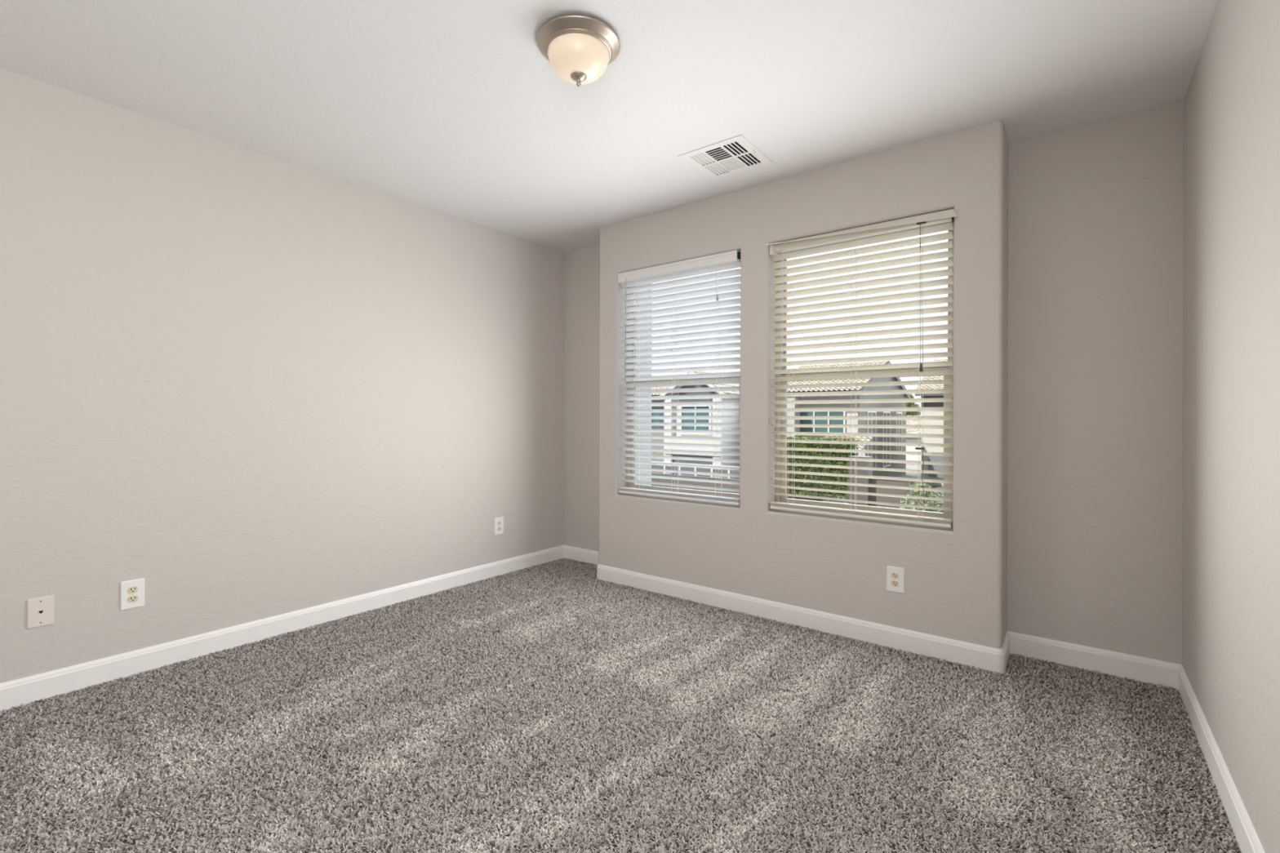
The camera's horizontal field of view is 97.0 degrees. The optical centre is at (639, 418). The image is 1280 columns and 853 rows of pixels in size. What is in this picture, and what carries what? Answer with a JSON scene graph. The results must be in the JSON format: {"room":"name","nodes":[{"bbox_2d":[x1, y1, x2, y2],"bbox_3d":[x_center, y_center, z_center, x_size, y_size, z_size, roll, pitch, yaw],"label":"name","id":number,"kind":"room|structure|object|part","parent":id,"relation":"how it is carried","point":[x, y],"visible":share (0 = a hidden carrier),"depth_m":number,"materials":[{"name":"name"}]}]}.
{"room":"empty bedroom","nodes":[
{"label":"empty bedroom","id":0,"kind":"room"},
{"bbox_2d":[0,67,564,683],"bbox_3d":[-1.956,-0.058,2.935,0.200,2.540,4.583,0,0,37],"label":"wall","id":1,"kind":"structure","parent":0,"point":[246,385],"depth_m":2.76,"materials":[{"name":"grey paint"}]},
{"bbox_2d":[26,595,53,629],"bbox_3d":[-2.364,0.765,2.235,0.007,0.114,0.073,0,0,37],"label":"jack","id":2,"kind":"object","parent":1,"relation":"attached to","point":[40,611],"visible":1,"depth_m":2.23,"materials":[{"name":"white plastic"}]},
{"bbox_2d":[120,577,144,610],"bbox_3d":[-2.196,0.763,2.453,0.008,0.122,0.078,0,0,37],"label":"power outlet","id":3,"kind":"object","parent":1,"relation":"attached to","point":[132,592],"visible":1,"depth_m":2.45,"materials":[{"name":"white plastic"}]},
{"bbox_2d":[127,595,137,602],"bbox_3d":[-2.195,0.782,2.451,0.003,0.027,0.034,0,0,37],"label":"receptacle","id":4,"kind":"object","parent":3,"relation":"attached to","point":[131,598],"depth_m":2.45,"materials":[{"name":"beige plastic"}]},
{"bbox_2d":[127,586,137,593],"bbox_3d":[-2.195,0.743,2.451,0.003,0.027,0.034,0,0,37],"label":"receptacle","id":5,"kind":"object","parent":3,"relation":"attached to","point":[131,589],"depth_m":2.45,"materials":[{"name":"beige plastic"}]},
{"bbox_2d":[0,545,564,711],"bbox_3d":[-1.874,1.071,2.870,0.013,0.122,4.183,0,0,37],"label":"baseboard","id":6,"kind":"structure","parent":1,"relation":"attached to","point":[28,690],"depth_m":2.74,"materials":[{"name":"white paint"}]},
{"bbox_2d":[493,516,503,535],"bbox_3d":[-0.999,0.764,4.016,0.008,0.122,0.078,0,0,37],"label":"power outlet","id":7,"kind":"object","parent":1,"relation":"attached to","point":[498,522],"visible":1,"depth_m":4.01,"materials":[{"name":"white plastic"}]},
{"bbox_2d":[0,0,1217,253],"bbox_3d":[-0.384,-1.333,1.861,3.996,0.020,4.783,0,0,37],"label":"ceiling","id":8,"kind":"structure","parent":0,"point":[454,108],"depth_m":2.22,"materials":[{"name":"white paint"}]},
{"bbox_2d":[536,14,620,86],"bbox_3d":[-0.215,-1.244,1.989,0.291,0.158,0.291,0,0,37],"label":"ceiling light","id":9,"kind":"object","parent":8,"relation":"attached to","point":[580,49],"visible":1,"depth_m":1.92,"materials":[{"name":"beige glass"}]},
{"bbox_3d":[-0.215,-1.241,1.989,0.213,0.083,0.213,0,0,37],"label":"lamp shade","id":10,"kind":"part","parent":9,"relation":"part of","materials":[{"name":"white glass"}]},
{"bbox_2d":[678,134,773,179],"bbox_3d":[0.438,-1.416,2.883,0.352,0.210,0.352,0,0,37],"label":"ceiling vent","id":11,"kind":"object","parent":8,"relation":"in","point":[735,153],"visible":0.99,"depth_m":2.90,"materials":[{"name":"white metal"}]},
{"bbox_2d":[0,557,1241,852],"bbox_3d":[-0.452,1.158,1.781,3.796,0.076,4.383,0,0,37],"label":"floor","id":12,"kind":"structure","parent":0,"point":[555,706],"depth_m":1.93,"materials":[{"name":"carpet"}]},
{"bbox_2d":[564,101,1183,664],"bbox_3d":[0.781,-0.100,3.386,3.996,2.640,0.420,0,0,37],"label":"wall","id":13,"kind":"structure","parent":0,"point":[1067,527],"depth_m":2.62,"materials":[{"name":"grey paint"}]},
{"bbox_2d":[626,260,740,497],"bbox_3d":[0.291,-0.230,3.666,0.918,1.500,0.065,0,0,37],"label":"window","id":14,"kind":"structure","parent":13,"relation":"in","point":[633,485],"depth_m":3.88,"materials":[{"name":"beige plastic"}]},
{"bbox_2d":[617,249,740,505],"bbox_3d":[0.226,-0.236,3.580,0.911,1.486,0.072,0,0,37],"label":"window blind","id":15,"kind":"object","parent":14,"relation":"attached to","point":[716,263],"visible":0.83,"depth_m":3.56,"materials":[{"name":"white plastic"}]},
{"bbox_3d":[-0.042,-0.216,3.767,0.002,1.435,0.002,0,0,37],"label":"ladder cord","id":16,"kind":"part","parent":15,"relation":"part of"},
{"bbox_3d":[-0.026,-0.219,3.752,0.002,1.429,0.002,0,0,7],"label":"lift cord","id":17,"kind":"part","parent":15,"relation":"part of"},
{"bbox_3d":[-0.002,-0.216,3.799,0.002,1.435,0.002,0,0,37],"label":"ladder cord","id":18,"kind":"part","parent":15,"relation":"part of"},
{"bbox_3d":[0.204,-0.215,3.579,0.002,1.435,0.002,0,0,7],"label":"ladder cord","id":19,"kind":"part","parent":15,"relation":"part of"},
{"bbox_3d":[0.220,-0.218,3.564,0.002,1.429,0.002,0,0,37],"label":"lift cord","id":20,"kind":"part","parent":15,"relation":"part of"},
{"bbox_3d":[0.244,-0.215,3.611,0.002,1.435,0.002,0,0,37],"label":"ladder cord","id":21,"kind":"part","parent":15,"relation":"part of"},
{"bbox_3d":[0.230,0.498,3.589,0.904,0.017,0.052,0,0,37],"label":"rail","id":22,"kind":"part","parent":15,"relation":"part of","materials":[{"name":"white plastic"}]},
{"bbox_3d":[0.454,-0.214,3.387,0.002,1.435,0.002,0,0,-23],"label":"ladder cord","id":23,"kind":"part","parent":15,"relation":"part of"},
{"bbox_3d":[0.470,-0.217,3.372,0.002,1.429,0.002,0,0,37],"label":"lift cord","id":24,"kind":"part","parent":15,"relation":"part of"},
{"bbox_3d":[0.283,0.123,3.657,0.860,0.736,0.028,0,0,37],"label":"sash","id":25,"kind":"part","parent":14,"relation":"part of","materials":[{"name":"beige plastic"}]},
{"bbox_3d":[0.301,-0.592,3.678,0.860,0.718,0.020,0,0,37],"label":"sash","id":26,"kind":"part","parent":14,"relation":"part of","materials":[{"name":"beige plastic"}]},
{"bbox_2d":[775,221,954,527],"bbox_3d":[1.162,-0.228,2.999,0.914,1.500,0.065,0,0,37],"label":"window","id":27,"kind":"structure","parent":13,"relation":"in","point":[946,514],"depth_m":2.96,"materials":[{"name":"beige plastic"}]},
{"bbox_2d":[765,208,956,528],"bbox_3d":[1.094,-0.233,2.889,0.931,1.484,0.115,0,0,37],"label":"window blind","id":28,"kind":"object","parent":27,"relation":"attached to","point":[947,215],"visible":0.95,"depth_m":2.88,"materials":[{"name":"white plastic"}]},
{"bbox_3d":[0.782,-0.610,3.124,0.005,0.661,0.003,0,0,-26],"label":"tilt cord","id":29,"kind":"part","parent":28,"relation":"part of","materials":[{"name":"white fabric"}]},
{"bbox_3d":[0.788,-0.605,3.119,0.005,0.671,0.002,0,0,-8],"label":"tilt cord","id":30,"kind":"part","parent":28,"relation":"part of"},
{"bbox_3d":[0.817,-0.213,3.109,0.002,1.435,0.002,0,0,-23],"label":"ladder cord","id":31,"kind":"part","parent":28,"relation":"part of","materials":[{"name":"white fabric"}]},
{"bbox_3d":[0.833,-0.216,3.094,0.002,1.429,0.002,0,0,37],"label":"lift cord","id":32,"kind":"part","parent":28,"relation":"part of","materials":[{"name":"white fabric"}]},
{"bbox_3d":[0.857,-0.213,3.142,0.002,1.435,0.002,0,0,37],"label":"ladder cord","id":33,"kind":"part","parent":28,"relation":"part of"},
{"bbox_3d":[1.083,-0.212,2.906,0.002,1.435,0.002,0,0,-23],"label":"ladder cord","id":34,"kind":"part","parent":28,"relation":"part of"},
{"bbox_3d":[1.099,-0.215,2.891,0.002,1.429,0.002,0,0,37],"label":"lift cord","id":35,"kind":"part","parent":28,"relation":"part of","materials":[{"name":"white fabric"}]},
{"bbox_3d":[1.123,-0.212,2.938,0.002,1.435,0.002,0,0,37],"label":"ladder cord","id":36,"kind":"part","parent":28,"relation":"part of","materials":[{"name":"white fabric"}]},
{"bbox_3d":[1.101,0.501,2.922,0.900,0.017,0.052,0,0,37],"label":"rail","id":37,"kind":"part","parent":28,"relation":"part of","materials":[{"name":"beige plastic"}]},
{"bbox_3d":[1.333,-0.212,2.714,0.002,1.435,0.002,0,0,-23],"label":"ladder cord","id":38,"kind":"part","parent":28,"relation":"part of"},
{"bbox_3d":[1.332,0.130,2.698,0.006,0.703,0.002,0,0,37],"label":"pull cord","id":39,"kind":"part","parent":28,"relation":"part of","materials":[{"name":"white fabric"}]},
{"bbox_3d":[1.335,-0.584,2.699,0.004,0.692,0.007,0,0,1],"label":"pull cord","id":40,"kind":"part","parent":28,"relation":"part of","materials":[{"name":"white fabric"}]},
{"bbox_3d":[1.342,-0.589,2.693,0.004,0.682,0.010,0,0,-23],"label":"pull cord","id":41,"kind":"part","parent":28,"relation":"part of","materials":[{"name":"white fabric"}]},
{"bbox_3d":[1.349,-0.215,2.699,0.002,1.429,0.002,0,0,37],"label":"lift cord","id":42,"kind":"part","parent":28,"relation":"part of","materials":[{"name":"white fabric"}]},
{"bbox_3d":[1.154,0.125,2.990,0.856,0.736,0.028,0,0,37],"label":"sash","id":43,"kind":"part","parent":27,"relation":"part of","materials":[{"name":"beige plastic"}]},
{"bbox_3d":[1.172,-0.590,3.011,0.856,0.718,0.020,0,0,37],"label":"sash","id":44,"kind":"part","parent":27,"relation":"part of","materials":[{"name":"beige plastic"}]},
{"bbox_2d":[564,545,1181,690],"bbox_3d":[0.731,1.079,3.325,3.596,0.122,0.293,0,0,37],"label":"baseboard","id":45,"kind":"structure","parent":13,"relation":"attached to","point":[1147,670],"depth_m":2.71,"materials":[{"name":"white paint"}]},
{"bbox_2d":[886,565,904,593],"bbox_3d":[1.244,0.786,2.760,0.078,0.122,0.008,0,0,37],"label":"power outlet","id":46,"kind":"object","parent":13,"relation":"attached to","point":[895,575],"visible":1,"depth_m":2.76,"materials":[{"name":"white plastic"}]},
{"bbox_2d":[891,580,898,586],"bbox_3d":[1.242,0.806,2.758,0.034,0.027,0.003,0,0,37],"label":"receptacle","id":47,"kind":"object","parent":46,"relation":"attached to","point":[894,583],"depth_m":2.76,"materials":[{"name":"beige plastic"}]},
{"bbox_2d":[891,572,898,578],"bbox_3d":[1.242,0.767,2.758,0.034,0.027,0.003,0,0,37],"label":"receptacle","id":48,"kind":"object","parent":46,"relation":"attached to","point":[894,575],"depth_m":2.76,"materials":[{"name":"beige plastic"}]},
{"bbox_2d":[1182,0,1279,852],"bbox_3d":[1.035,-0.049,0.645,0.140,2.540,4.583,0,0,37],"label":"wall","id":49,"kind":"structure","parent":0,"point":[1231,495],"depth_m":1.58,"materials":[{"name":"grey paint"}]},
{"bbox_2d":[1177,664,1264,852],"bbox_3d":[0.971,1.080,0.692,0.013,0.122,4.183,0,0,37],"label":"baseboard","id":50,"kind":"structure","parent":49,"relation":"attached to","point":[1246,837],"depth_m":1.68,"materials":[{"name":"white paint"}]},
{"label":"outside","id":51,"kind":"structure","parent":0,"visible":0},
{"bbox_2d":[786,463,943,510],"bbox_3d":[56.231,4.337,122.807,180.000,0.300,256.600,0,0,37],"label":"ground","id":52,"kind":"structure","parent":51,"point":[908,466],"depth_m":36.10,"materials":[{"name":"grey concrete"}]},
{"bbox_2d":[635,283,652,485],"bbox_3d":[-0.986,0.865,5.460,2.200,6.300,0.705,0,0,37],"label":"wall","id":53,"kind":"structure","parent":52,"relation":"on","point":[649,453],"depth_m":4.98,"materials":[{"name":"paint"}]},
{"bbox_2d":[651,472,739,493],"bbox_3d":[2.444,3.510,29.607,8.900,1.030,0.260,0,0,37],"label":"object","id":54,"kind":"structure","parent":52,"relation":"on","point":[657,480],"depth_m":29.15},
{"bbox_2d":[651,461,739,479],"bbox_3d":[2.498,2.685,29.567,8.830,0.620,0.100,0,0,37],"label":"fence","id":55,"kind":"object","parent":54,"relation":"on","point":[659,467],"visible":0.3,"depth_m":29.21,"materials":[{"name":"grey"}]},
{"bbox_3d":[2.487,2.425,29.577,8.800,0.100,0.080,0,0,37],"label":"rail","id":56,"kind":"part","parent":55,"relation":"part of","materials":[{"name":"white"}]},
{"bbox_2d":[651,368,795,479],"bbox_3d":[2.767,0.209,44.657,18.640,7.635,14.620,0,0,37],"label":"house","id":57,"kind":"structure","parent":52,"relation":"on","point":[699,428],"depth_m":35.40,"materials":[{"name":"beige paint"}]},
{"bbox_3d":[3.383,-2.047,35.418,3.300,1.150,0.050,0,0,37],"label":"gable panel","id":58,"kind":"part","parent":57,"relation":"part of","materials":[{"name":"grey"}]},
{"bbox_3d":[3.439,-1.122,35.330,2.300,0.500,0.120,0,0,37],"label":"header panel","id":59,"kind":"part","parent":57,"relation":"part of","materials":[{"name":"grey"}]},
{"bbox_2d":[786,435,858,502],"bbox_3d":[8.871,2.485,28.316,3.830,3.191,1.618,0,0,37],"label":"hedge","id":60,"kind":"object","parent":52,"relation":"on","point":[829,462],"visible":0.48,"depth_m":27.70,"materials":[{"name":"green plant"}]},
{"bbox_2d":[823,496,848,503],"bbox_3d":[9.793,4.027,26.624,2.400,0.040,7.800,0,0,37],"label":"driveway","id":61,"kind":"structure","parent":52,"relation":"on","point":[833,501],"depth_m":27.19,"materials":[{"name":"concrete"}]},
{"bbox_2d":[786,360,911,476],"bbox_3d":[13.338,0.165,37.300,6.370,7.785,14.250,0,0,37],"label":"house","id":62,"kind":"structure","parent":52,"relation":"on","point":[885,439],"depth_m":34.05,"materials":[{"name":"beige paint"}]},
{"bbox_2d":[848,455,910,509],"bbox_3d":[9.480,2.796,22.427,2.200,2.500,0.650,0,0,37],"label":"wall","id":63,"kind":"structure","parent":52,"relation":"on","point":[860,464],"depth_m":22.43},
{"bbox_2d":[906,394,920,416],"bbox_3d":[32.498,0.522,69.574,3.786,7.245,2.827,0,0,37],"label":"tree","id":64,"kind":"object","parent":52,"relation":"on","point":[908,404],"visible":0.21,"depth_m":68.60,"materials":[{"name":"green plant"}]},
{"bbox_2d":[906,415,921,461],"bbox_3d":[26.669,1.905,58.280,10.040,4.385,9.920,0,0,37],"label":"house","id":65,"kind":"structure","parent":52,"relation":"on","point":[914,440],"depth_m":53.46,"materials":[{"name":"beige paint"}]},
{"bbox_3d":[25.414,3.044,53.520,2.300,2.100,0.100,0,0,37],"label":"garage door","id":66,"kind":"part","parent":65,"relation":"part of","materials":[{"name":"white"}]},
{"bbox_2d":[897,481,943,512],"bbox_3d":[9.863,3.131,19.893,1.878,1.894,1.325,0,0,37],"label":"shrub","id":67,"kind":"object","parent":52,"relation":"on","point":[926,494],"visible":0.3,"depth_m":19.68,"materials":[{"name":"green plant"}]},
{"bbox_2d":[915,358,947,486],"bbox_3d":[25.883,0.003,34.956,13.940,8.185,11.920,0,0,37],"label":"house","id":68,"kind":"structure","parent":52,"relation":"on","point":[926,431],"depth_m":34.28,"materials":[{"name":"white paint"}]},
{"bbox_3d":[18.695,2.899,33.476,3.000,1.350,0.100,0,0,37],"label":"garage door","id":69,"kind":"part","parent":68,"relation":"part of","materials":[{"name":"white"}]}
]}

